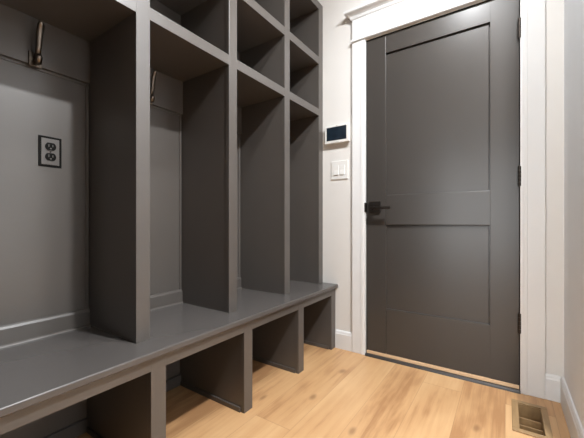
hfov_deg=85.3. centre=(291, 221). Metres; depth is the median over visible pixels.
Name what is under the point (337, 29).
wall
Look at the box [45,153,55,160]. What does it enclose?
socket
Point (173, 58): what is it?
shelf
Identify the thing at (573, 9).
wall
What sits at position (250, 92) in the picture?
shelf
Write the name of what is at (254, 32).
shelf
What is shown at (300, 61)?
shelf
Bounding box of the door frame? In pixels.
[343,0,544,398]
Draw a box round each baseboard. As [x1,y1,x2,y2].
[335,329,351,351]
[545,373,559,402]
[560,377,583,437]
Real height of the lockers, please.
1.960 m
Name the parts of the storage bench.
rail, panel, rail, rail, rail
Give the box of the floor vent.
[512,399,552,437]
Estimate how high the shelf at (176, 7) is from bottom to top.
0.043 m
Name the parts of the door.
lever handle, lever, panel, panel, rail, rail, rail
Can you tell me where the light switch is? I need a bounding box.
[331,160,347,179]
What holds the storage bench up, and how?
on the floor
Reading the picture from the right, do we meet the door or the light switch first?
the door
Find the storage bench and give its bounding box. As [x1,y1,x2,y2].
[0,280,337,437]
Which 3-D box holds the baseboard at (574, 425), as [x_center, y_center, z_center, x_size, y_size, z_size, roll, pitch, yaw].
[1.144,0.804,1.296,0.015,0.122,0.550,0,0,34]
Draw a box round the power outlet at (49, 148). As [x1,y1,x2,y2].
[38,135,61,167]
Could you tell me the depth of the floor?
1.49 m
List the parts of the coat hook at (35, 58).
mounting plate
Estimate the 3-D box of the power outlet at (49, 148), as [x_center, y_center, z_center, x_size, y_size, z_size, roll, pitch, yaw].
[-0.920,-0.267,1.207,0.009,0.115,0.074,0,0,34]
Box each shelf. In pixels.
[0,0,131,41]
[150,24,224,81]
[157,0,206,14]
[237,0,280,52]
[237,72,280,106]
[290,0,315,20]
[290,43,314,71]
[290,102,314,120]
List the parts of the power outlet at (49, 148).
plate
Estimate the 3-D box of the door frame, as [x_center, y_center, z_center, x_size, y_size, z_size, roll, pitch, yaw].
[0.811,-0.264,1.818,1.096,2.257,0.060,0,0,34]
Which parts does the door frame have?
casing leg, crown, casing leg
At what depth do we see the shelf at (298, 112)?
2.15 m
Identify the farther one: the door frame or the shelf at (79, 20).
the door frame
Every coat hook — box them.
[28,20,44,68]
[150,70,156,104]
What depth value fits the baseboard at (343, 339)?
2.15 m
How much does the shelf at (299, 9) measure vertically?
0.045 m
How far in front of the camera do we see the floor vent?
1.42 m
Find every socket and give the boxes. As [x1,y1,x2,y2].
[45,142,55,150]
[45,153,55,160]
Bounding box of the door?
[364,0,520,393]
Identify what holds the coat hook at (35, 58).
attached to the lockers
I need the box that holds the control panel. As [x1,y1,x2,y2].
[325,122,349,144]
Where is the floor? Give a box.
[76,343,570,437]
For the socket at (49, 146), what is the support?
attached to the power outlet at (49, 148)
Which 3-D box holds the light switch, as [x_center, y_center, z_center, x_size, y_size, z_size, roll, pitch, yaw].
[0.326,-0.357,2.175,0.126,0.128,0.012,0,0,34]
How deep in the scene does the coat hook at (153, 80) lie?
1.49 m
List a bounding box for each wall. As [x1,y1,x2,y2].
[318,0,563,379]
[564,0,583,428]
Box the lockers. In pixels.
[0,0,322,347]
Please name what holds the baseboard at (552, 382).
attached to the wall at (337, 29)
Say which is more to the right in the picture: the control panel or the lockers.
the control panel

